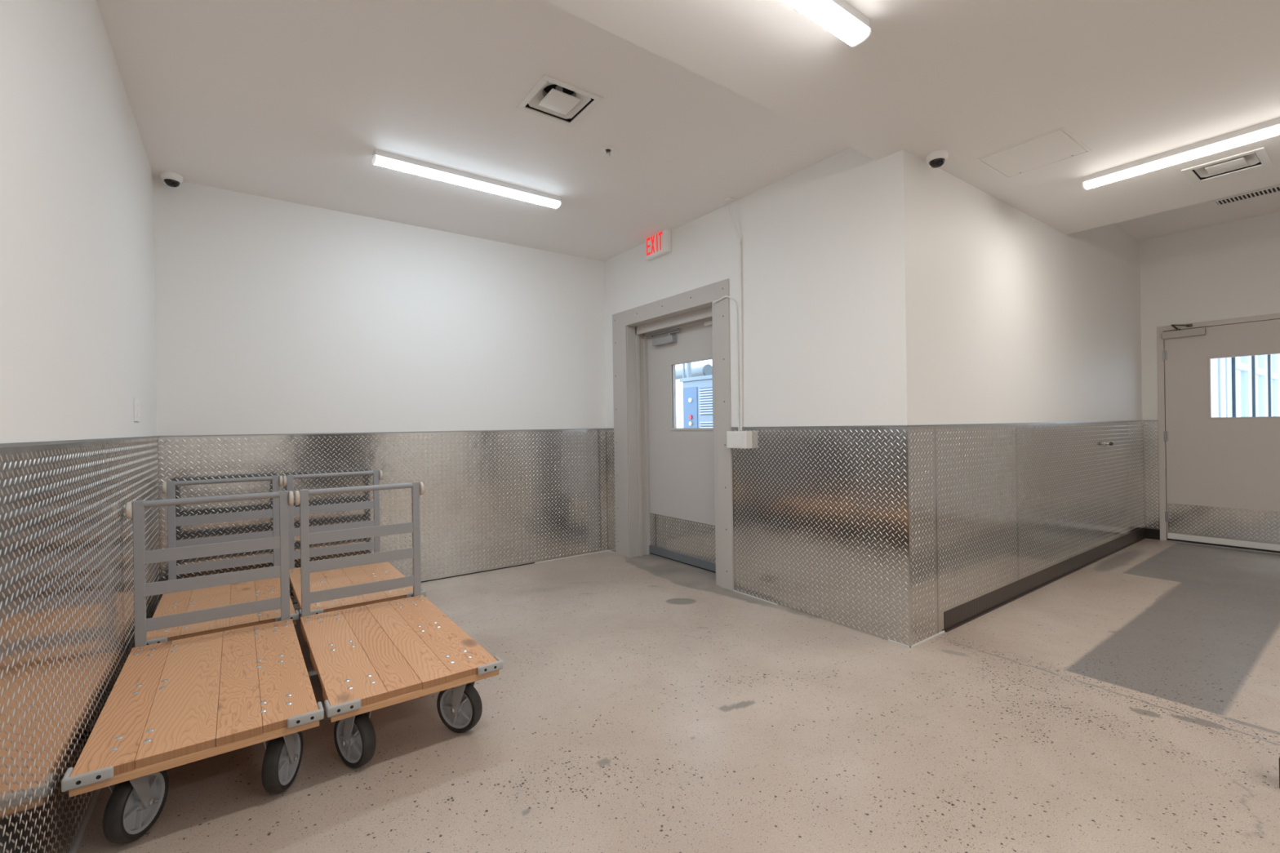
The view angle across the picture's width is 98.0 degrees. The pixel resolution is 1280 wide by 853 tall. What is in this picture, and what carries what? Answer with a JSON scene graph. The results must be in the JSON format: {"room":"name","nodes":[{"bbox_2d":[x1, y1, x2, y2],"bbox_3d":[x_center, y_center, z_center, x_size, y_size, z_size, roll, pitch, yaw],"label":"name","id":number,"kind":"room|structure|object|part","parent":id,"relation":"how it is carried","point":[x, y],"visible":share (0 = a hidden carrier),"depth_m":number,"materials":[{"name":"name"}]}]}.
{"room":"storage facility loading area","nodes":[
{"label":"storage facility loading area","id":0,"kind":"room"},
{"bbox_2d":[0,0,157,443],"bbox_3d":[-0.777,-0.419,0.254,0.120,3.350,8.116,-1,0,-36],"label":"wall","id":1,"kind":"structure","parent":0,"point":[77,317],"depth_m":1.74,"materials":[{"name":"white paint"}]},
{"bbox_2d":[0,435,158,448],"bbox_3d":[-1.012,0.036,0.696,0.006,0.009,7.116,-1,0,-36],"label":"trim","id":2,"kind":"structure","parent":1,"relation":"attached to","point":[48,442],"depth_m":1.58,"materials":[{"name":"silver metal"}]},
{"bbox_2d":[0,437,160,852],"bbox_3d":[-1.002,0.645,0.695,0.003,1.210,7.112,-1,0,-36],"label":"panel","id":3,"kind":"object","parent":1,"relation":"attached to","point":[67,626],"visible":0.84,"depth_m":1.56,"materials":[{"name":"metal"}]},
{"bbox_2d":[71,788,100,852],"bbox_3d":[-0.547,1.250,0.085,0.012,0.007,5.600,-1,0,-36],"label":"trim","id":4,"kind":"structure","parent":1,"relation":"attached to","point":[97,792],"depth_m":1.77,"materials":[{"name":"white metal"}]},
{"bbox_2d":[133,397,140,422],"bbox_3d":[-2.557,-0.084,2.829,0.011,0.120,0.150,-1,0,-36],"label":"switch plate","id":5,"kind":"object","parent":1,"relation":"attached to","point":[136,401],"visible":1,"depth_m":2.80,"materials":[{"name":"white plastic"}]},
{"bbox_2d":[153,176,606,595],"bbox_3d":[-1.698,-0.408,4.691,3.836,3.350,0.150,-1,0,-36],"label":"wall","id":6,"kind":"structure","parent":0,"point":[273,316],"depth_m":4.26,"materials":[{"name":"white paint"}]},
{"bbox_2d":[158,428,606,437],"bbox_3d":[-1.718,0.044,4.575,3.416,0.009,0.006,-1,0,-36],"label":"trim","id":7,"kind":"structure","parent":6,"relation":"attached to","point":[568,428],"depth_m":4.25,"materials":[{"name":"silver metal"}]},
{"bbox_2d":[292,562,534,604],"bbox_3d":[-2.025,1.268,4.343,2.614,0.009,0.002,-1,0,-36],"label":"trim","id":8,"kind":"structure","parent":6,"relation":"attached to","point":[531,562],"depth_m":4.77,"materials":[{"name":"black"}]},
{"bbox_2d":[534,550,608,563],"bbox_3d":[-0.641,1.247,5.343,0.801,0.007,0.006,-1,0,-36],"label":"trim","id":9,"kind":"structure","parent":6,"relation":"attached to","point":[605,550],"depth_m":5.33,"materials":[{"name":"white metal"}]},
{"bbox_2d":[733,590,777,604],"bbox_3d":[0.825,1.227,3.996,0.007,0.007,0.423,-1,0,-36],"label":"trim","id":10,"kind":"structure","parent":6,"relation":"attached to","point":[733,590],"depth_m":3.99,"materials":[{"name":"white metal"}]},
{"bbox_2d":[731,425,907,428],"bbox_3d":[1.082,0.003,3.616,0.006,0.009,1.353,-1,0,-36],"label":"trim","id":11,"kind":"structure","parent":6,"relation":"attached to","point":[863,425],"depth_m":3.48,"materials":[{"name":"silver metal"}]},
{"bbox_2d":[888,639,911,647],"bbox_3d":[1.458,1.218,3.123,0.007,0.007,0.133,-1,0,-36],"label":"trim","id":12,"kind":"structure","parent":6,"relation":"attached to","point":[888,639],"depth_m":3.12,"materials":[{"name":"white metal"}]},
{"bbox_2d":[96,0,849,262],"bbox_3d":[-0.886,-1.869,3.386,3.416,0.451,2.939,-1,0,-36],"label":"ceiling","id":13,"kind":"structure","parent":0,"point":[288,100],"depth_m":2.96,"materials":[{"name":"white paint"}]},
{"bbox_2d":[160,171,182,187],"bbox_3d":[-3.004,-1.572,3.569,0.112,0.080,0.112,-1,0,24],"label":"dome camera","id":14,"kind":"object","parent":13,"relation":"attached to","point":[171,179],"visible":1,"depth_m":3.54,"materials":[{"name":"white plastic"}]},
{"bbox_2d":[372,149,561,208],"bbox_3d":[-1.087,-1.607,3.664,1.228,0.067,0.086,-1,0,-36],"label":"ceiling light","id":15,"kind":"object","parent":13,"relation":"attached to","point":[382,158],"visible":1,"depth_m":3.58,"materials":[{"name":"white plastic"}]},
{"bbox_2d":[516,74,603,127],"bbox_3d":[-0.411,-1.689,2.832,0.326,0.092,0.326,-1,0,-36],"label":"ceiling vent","id":16,"kind":"object","parent":13,"relation":"in","point":[551,96],"visible":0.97,"depth_m":2.84,"materials":[{"name":"white metal"}]},
{"bbox_2d":[602,145,613,155],"bbox_3d":[-0.189,-1.635,3.311,0.072,0.038,0.072,-1,0,-36],"label":"sprinkler","id":17,"kind":"object","parent":13,"relation":"attached to","point":[608,148],"visible":1,"depth_m":3.30,"materials":[{"name":"white metal"}]},
{"bbox_2d":[158,147,934,646],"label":"wall","id":18,"kind":"structure","parent":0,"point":[837,251],"depth_m":3.76,"materials":[{"name":"white paint"}]},
{"bbox_3d":[-1.708,0.653,4.576,3.410,1.210,0.003,-1,0,-36],"label":"tread plate panel","id":19,"kind":"part","parent":18,"relation":"part of","materials":[{"name":"silver metal"}]},
{"bbox_2d":[644,229,671,260],"bbox_3d":[0.155,-1.587,4.821,0.054,0.223,0.316,-1,0,-36],"label":"exit sign","id":20,"kind":"object","parent":18,"relation":"attached to","point":[658,245],"visible":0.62,"depth_m":4.78,"materials":[{"name":"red plastic"}]},
{"bbox_2d":[606,278,733,591],"bbox_3d":[0.290,0.067,4.956,0.315,2.339,1.735,-1,0,-36],"label":"door","id":21,"kind":"structure","parent":18,"relation":"attached to","point":[677,496],"depth_m":5.08,"materials":[{"name":"grey paint"}]},
{"bbox_3d":[-0.285,0.631,5.516,0.003,1.210,0.145,-1,0,-36],"label":"tread plate panel","id":22,"kind":"part","parent":21,"relation":"part of","materials":[{"name":"silver metal"}]},
{"bbox_3d":[0.224,-0.855,5.117,0.024,0.065,0.430,-1,0,-36],"label":"closer arm","id":23,"kind":"part","parent":21,"relation":"part of","materials":[{"name":"silver metal"}]},
{"bbox_3d":[0.423,0.984,4.928,0.003,0.307,1.136,-1,0,-36],"label":"kick plate","id":24,"kind":"part","parent":21,"relation":"part of","materials":[{"name":"metal"}]},
{"bbox_2d":[712,295,739,431],"bbox_3d":[0.646,-0.471,4.185,0.022,1.016,0.247,-1,0,-37],"label":"cable","id":25,"kind":"object","parent":18,"relation":"attached to","point":[732,299],"visible":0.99,"depth_m":4.09,"materials":[{"name":"white plastic"}]},
{"bbox_2d":[724,196,742,430],"bbox_3d":[0.694,-0.819,4.066,0.084,1.697,0.084,-1,0,-36],"label":"conduit","id":26,"kind":"object","parent":18,"relation":"attached to","point":[729,199],"visible":1,"depth_m":4.06,"materials":[{"name":"white metal"}]},
{"bbox_3d":[0.658,-1.661,4.069,0.050,0.012,0.050,-1,0,-36],"label":"ceiling plate","id":27,"kind":"part","parent":26,"relation":"part of","materials":[{"name":"white paint"}]},
{"bbox_2d":[726,431,752,448],"bbox_3d":[0.724,0.097,4.058,0.066,0.124,0.196,-1,0,-36],"label":"junction box","id":28,"kind":"object","parent":18,"relation":"attached to","point":[735,439],"visible":1,"depth_m":4.01,"materials":[{"name":"white plastic"}]},
{"bbox_3d":[1.090,0.615,3.618,0.003,1.215,1.350,-1,0,-36],"label":"tread plate panel","id":29,"kind":"part","parent":18,"relation":"part of","materials":[{"name":"silver metal"}]},
{"bbox_2d":[76,538,1279,852],"bbox_3d":[2.567,1.205,2.675,8.334,0.001,8.380,-1,0,-36],"label":"floor","id":30,"kind":"structure","parent":0,"point":[1128,701],"depth_m":2.22,"materials":[{"name":"concrete"}]},
{"bbox_2d":[61,490,324,843],"bbox_3d":[-1.675,0.796,2.182,0.629,0.945,1.210,-1,0,-36],"label":"cart","id":31,"kind":"object","parent":30,"relation":"on","point":[175,703],"visible":1,"depth_m":2.00,"materials":[{"name":"brown wood"}]},
{"bbox_2d":[146,475,299,644],"bbox_3d":[-2.365,0.805,3.172,0.629,0.945,1.210,-1,0,-36],"label":"cart","id":32,"kind":"object","parent":30,"relation":"on","point":[182,602],"visible":0.43,"depth_m":3.44,"materials":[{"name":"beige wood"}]},
{"bbox_2d":[282,470,425,648],"bbox_3d":[-1.855,0.798,3.542,0.629,0.945,1.210,-1,0,-36],"label":"cart","id":33,"kind":"object","parent":30,"relation":"on","point":[348,576],"visible":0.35,"depth_m":3.81,"materials":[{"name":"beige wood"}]},
{"bbox_2d":[294,481,502,768],"bbox_3d":[-1.161,0.788,2.554,0.629,0.945,1.210,-1,0,-36],"label":"cart","id":34,"kind":"object","parent":30,"relation":"on","point":[366,659],"visible":1,"depth_m":2.41,"materials":[{"name":"brown wood"}]},
{"bbox_2d":[1279,756,1279,788],"bbox_3d":[2.201,1.159,1.850,0.094,0.105,0.092,-1,0,-36],"label":"block","id":35,"kind":"object","parent":30,"relation":"on","point":[1279,757],"visible":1,"depth_m":1.86,"materials":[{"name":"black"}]},
{"bbox_2d":[543,0,1279,235],"bbox_3d":[2.504,-1.844,0.831,5.904,0.597,5.177,-1,0,-36],"label":"ceiling","id":36,"kind":"structure","parent":0,"point":[1131,80],"depth_m":2.43,"materials":[{"name":"white paint"}]},
{"bbox_2d":[782,0,871,47],"bbox_3d":[0.340,-1.481,1.752,1.228,0.067,0.086,-1,0,-36],"label":"ceiling light","id":37,"kind":"object","parent":36,"relation":"attached to","point":[841,19],"visible":1,"depth_m":2.00,"materials":[{"name":"white plastic"}]},
{"bbox_2d":[925,149,948,168],"bbox_3d":[1.675,-1.495,3.137,0.112,0.080,0.112,-1,0,0],"label":"dome camera","id":38,"kind":"object","parent":36,"relation":"attached to","point":[935,159],"visible":1,"depth_m":3.10,"materials":[{"name":"white plastic"}]},
{"bbox_2d":[974,126,1092,178],"bbox_3d":[2.233,-1.542,3.163,0.444,0.004,0.424,-1,0,-36],"label":"access panel","id":39,"kind":"object","parent":36,"relation":"attached to","point":[1055,147],"visible":1,"depth_m":3.15,"materials":[{"name":"white paint"}]},
{"bbox_2d":[1082,117,1279,190],"bbox_3d":[3.143,-1.523,2.984,0.086,0.067,1.228,-1,0,-36],"label":"ceiling light","id":40,"kind":"object","parent":36,"relation":"attached to","point":[1268,129],"visible":1,"depth_m":3.09,"materials":[{"name":"white plastic"}]},
{"bbox_2d":[1181,146,1272,184],"bbox_3d":[3.524,-1.602,3.343,0.338,0.092,0.337,-1,0,-36],"label":"ceiling vent","id":41,"kind":"object","parent":36,"relation":"in","point":[1259,157],"visible":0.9,"depth_m":3.34,"materials":[{"name":"white metal"}]},
{"bbox_2d":[930,167,1142,424],"bbox_3d":[3.472,-0.485,4.648,4.487,3.350,0.200,-1,0,-36],"label":"wall","id":42,"kind":"structure","parent":0,"point":[1033,322],"depth_m":4.07,"materials":[{"name":"white paint"}]},
{"bbox_2d":[907,426,937,645],"bbox_3d":[1.609,0.608,3.161,0.305,1.215,0.003,-1,0,-36],"label":"panel","id":43,"kind":"object","parent":42,"relation":"attached to","point":[921,440],"visible":1,"depth_m":3.16,"materials":[{"name":"metal"}]},
{"bbox_2d":[910,631,944,648],"bbox_3d":[1.647,1.215,3.181,0.382,0.007,0.007,-1,0,-36],"label":"trim","id":44,"kind":"structure","parent":42,"relation":"attached to","point":[942,632],"depth_m":3.17,"materials":[{"name":"white metal"}]},
{"bbox_2d":[936,520,937,595],"bbox_3d":[1.737,0.817,3.252,0.002,0.800,0.004,-1,0,-36],"label":"trim","id":45,"kind":"structure","parent":42,"relation":"attached to","point":[936,521],"depth_m":3.25,"materials":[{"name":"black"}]},
{"bbox_2d":[937,612,944,633],"bbox_3d":[1.772,1.155,3.275,0.074,0.112,0.002,-1,0,-36],"label":"trim","id":46,"kind":"structure","parent":42,"relation":"attached to","point":[940,616],"depth_m":3.27,"materials":[{"name":"metal"}]},
{"bbox_2d":[935,424,1018,614],"bbox_3d":[2.198,0.540,3.588,1.146,1.104,0.003,-1,0,-36],"label":"panel","id":47,"kind":"object","parent":42,"relation":"attached to","point":[976,465],"visible":1,"depth_m":3.54,"materials":[{"name":"metal"}]},
{"bbox_2d":[907,420,1142,426],"bbox_3d":[3.358,-0.031,4.434,4.653,0.009,0.006,-1,0,-36],"label":"trim","id":48,"kind":"structure","parent":42,"relation":"attached to","point":[1119,420],"depth_m":3.84,"materials":[{"name":"silver metal"}]},
{"bbox_2d":[943,526,1146,632],"bbox_3d":[3.534,1.131,4.544,4.269,0.118,0.016,-1,0,-36],"label":"baseboard","id":49,"kind":"structure","parent":42,"relation":"attached to","point":[955,617],"depth_m":4.05,"materials":[{"name":"black rubber"}]},
{"bbox_2d":[1016,421,1144,579],"bbox_3d":[3.970,0.514,4.840,3.191,1.101,0.056,-1,0,-36],"label":"panel","id":50,"kind":"object","parent":42,"relation":"attached to","point":[1077,495],"depth_m":4.59,"materials":[{"name":"metal"}]},
{"bbox_3d":[4.265,0.156,5.056,0.090,0.060,0.054,-1,0,-36],"label":"panel knob","id":51,"kind":"part","parent":50,"relation":"part of","materials":[{"name":"silver metal"}]},
{"bbox_2d":[1113,183,1279,240],"bbox_3d":[5.811,-2.067,3.134,2.158,0.253,5.023,-1,0,-36],"label":"ceiling","id":52,"kind":"structure","parent":0,"point":[1205,214],"depth_m":5.12,"materials":[{"name":"white paint"}]},
{"bbox_2d":[1211,185,1279,206],"bbox_3d":[5.238,-1.929,4.433,0.190,0.008,0.940,-1,0,-36],"label":"ceiling vent","id":53,"kind":"object","parent":52,"relation":"in","point":[1273,189],"visible":1,"depth_m":4.65,"materials":[{"name":"white metal"}]},
{"bbox_2d":[1139,211,1279,540],"bbox_3d":[6.764,-0.533,3.809,0.140,3.350,5.023,-1,0,-36],"label":"wall","id":54,"kind":"structure","parent":0,"point":[1230,269],"depth_m":5.42,"materials":[{"name":"white paint"}]},
{"bbox_2d":[1142,421,1159,529],"bbox_3d":[5.284,0.501,5.749,0.003,1.114,0.120,-1,0,-36],"label":"panel","id":55,"kind":"object","parent":54,"relation":"attached to","point":[1150,428],"visible":1,"depth_m":5.75,"materials":[{"name":"metal"}]},
{"bbox_2d":[1144,528,1159,539],"bbox_3d":[5.294,1.110,5.749,0.005,0.105,0.122,-1,0,-36],"label":"baseboard","id":56,"kind":"structure","parent":54,"relation":"attached to","point":[1154,534],"depth_m":5.75,"materials":[{"name":"black rubber"}]},
{"bbox_2d":[1156,312,1279,554],"bbox_3d":[5.636,0.067,5.305,0.225,2.182,1.016,-1,0,-36],"label":"door","id":57,"kind":"structure","parent":54,"relation":"in","point":[1222,490],"depth_m":5.38,"materials":[{"name":"grey paint"}]},
{"bbox_3d":[5.379,-0.989,5.528,0.156,0.064,0.049,-1,0,34],"label":"closer arm","id":58,"kind":"part","parent":57,"relation":"part of","materials":[{"name":"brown metal"}]},
{"bbox_3d":[5.619,0.924,5.288,0.003,0.298,0.885,-1,0,-36],"label":"kick plate","id":59,"kind":"part","parent":57,"relation":"part of","materials":[{"name":"metal"}]},
{"bbox_2d":[1211,358,1218,417],"bbox_3d":[6.475,-0.230,6.516,2.562,2.750,0.150,-1,0,-36],"label":"wall","id":60,"kind":"structure","parent":0,"point":[1215,393],"depth_m":6.91,"materials":[{"name":"white paint"}]},
{"bbox_2d":[1217,357,1226,417],"bbox_3d":[7.539,-0.247,7.231,0.600,2.750,0.100,-1,0,-36],"label":"window","id":61,"kind":"structure","parent":60,"relation":"in","point":[1221,362],"depth_m":7.07,"materials":[{"name":"white"}]},
{"bbox_2d":[1225,356,1248,417],"bbox_3d":[8.337,-0.259,7.791,1.650,2.750,0.130,-1,0,-36],"label":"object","id":62,"kind":"structure","parent":60,"relation":"in","point":[1232,365],"depth_m":7.47,"materials":[{"name":"white"}]},
{"bbox_3d":[7.903,-0.252,7.495,0.600,2.750,0.100,-1,0,-36],"label":"frame","id":63,"kind":"part","parent":62,"relation":"part of","materials":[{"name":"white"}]},
{"bbox_3d":[8.576,-0.263,7.973,1.050,2.750,0.004,-1,0,-36],"label":"pane","id":64,"kind":"part","parent":62,"relation":"part of","materials":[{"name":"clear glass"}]},
{"bbox_3d":[11.797,1.128,7.425,12.212,0.115,5.000,-1,0,-36],"label":"floor","id":65,"kind":"structure","parent":0,"visible":0},
{"bbox_2d":[1244,355,1265,417],"bbox_3d":[9.673,-0.279,8.759,1.650,2.750,0.130,-1,0,-36],"label":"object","id":66,"kind":"structure","parent":65,"relation":"on","point":[1252,377],"depth_m":8.43,"materials":[{"name":"white"}]},
{"bbox_3d":[9.239,-0.273,8.463,0.600,2.750,0.100,-1,0,-36],"label":"frame","id":67,"kind":"part","parent":66,"relation":"part of","materials":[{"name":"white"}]},
{"bbox_3d":[9.912,-0.283,8.941,1.050,2.750,0.004,-1,0,-36],"label":"pane","id":68,"kind":"part","parent":66,"relation":"part of","materials":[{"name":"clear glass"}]},
{"bbox_2d":[1261,354,1278,416],"bbox_3d":[11.009,-0.300,9.728,1.650,2.750,0.130,-1,0,-36],"label":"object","id":69,"kind":"structure","parent":65,"relation":"on","point":[1268,361],"depth_m":9.40,"materials":[{"name":"white"}]},
{"bbox_3d":[10.575,-0.293,9.432,0.600,2.750,0.100,-1,0,-36],"label":"frame","id":70,"kind":"part","parent":69,"relation":"part of","materials":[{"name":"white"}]},
{"bbox_3d":[11.248,-0.303,9.909,1.050,2.750,0.004,-1,0,-36],"label":"pane","id":71,"kind":"part","parent":69,"relation":"part of","materials":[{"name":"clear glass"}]},
{"bbox_2d":[1275,353,1279,416],"bbox_3d":[12.345,-0.320,10.696,1.650,2.750,0.130,-1,0,-36],"label":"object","id":72,"kind":"structure","parent":65,"relation":"on","point":[1277,355],"depth_m":10.20,"materials":[{"name":"white"}]},
{"label":"outside","id":73,"kind":"structure","parent":0,"visible":0},
{"bbox_3d":[1.231,1.313,26.704,26.699,0.190,38.177,-1,0,-36],"label":"ground","id":74,"kind":"structure","parent":73,"visible":0},
{"bbox_2d":[682,362,691,377],"bbox_3d":[0.901,-0.776,10.670,0.090,4.000,0.220,-1,0,-36],"label":"post","id":75,"kind":"object","parent":74,"relation":"on","point":[688,365],"visible":0.02,"depth_m":10.59,"materials":[{"name":"grey"}]},
{"bbox_2d":[675,364,711,379],"bbox_3d":[0.441,0.028,12.002,0.250,2.445,3.080,-1,0,-36],"label":"pipe","id":76,"kind":"object","parent":74,"relation":"on","point":[706,370],"visible":0.34,"depth_m":10.88,"materials":[{"name":"grey"}]},
{"bbox_2d":[679,374,712,427],"bbox_3d":[1.598,0.262,8.022,1.664,1.932,1.180,-1,0,-36],"label":"condenser unit","id":77,"kind":"object","parent":74,"relation":"on","point":[697,392],"visible":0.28,"depth_m":7.74,"materials":[{"name":"blue paint"}]},
{"bbox_3d":[0.718,0.189,7.867,0.010,1.480,0.300,-1,0,-36],"label":"control panel","id":78,"kind":"part","parent":77,"relation":"part of","materials":[{"name":"blue metal"}]},
{"bbox_3d":[1.586,-0.679,8.022,1.660,0.050,1.180,-1,0,-36],"label":"lid","id":79,"kind":"part","parent":77,"relation":"part of","materials":[{"name":"blue paint"}]},
{"bbox_2d":[699,386,712,415],"bbox_3d":[0.923,-0.344,7.564,0.020,0.380,0.320,-1,0,-36],"label":"grille","id":80,"kind":"object","parent":77,"relation":"attached to","point":[705,393],"depth_m":7.59,"materials":[{"name":"blue"}]},
{"bbox_2d":[699,422,712,427],"bbox_3d":[0.932,0.321,7.563,0.017,0.771,0.320,-1,0,-36],"label":"grille","id":81,"kind":"object","parent":77,"relation":"attached to","point":[702,424],"depth_m":7.60,"materials":[{"name":"blue"}]}
]}

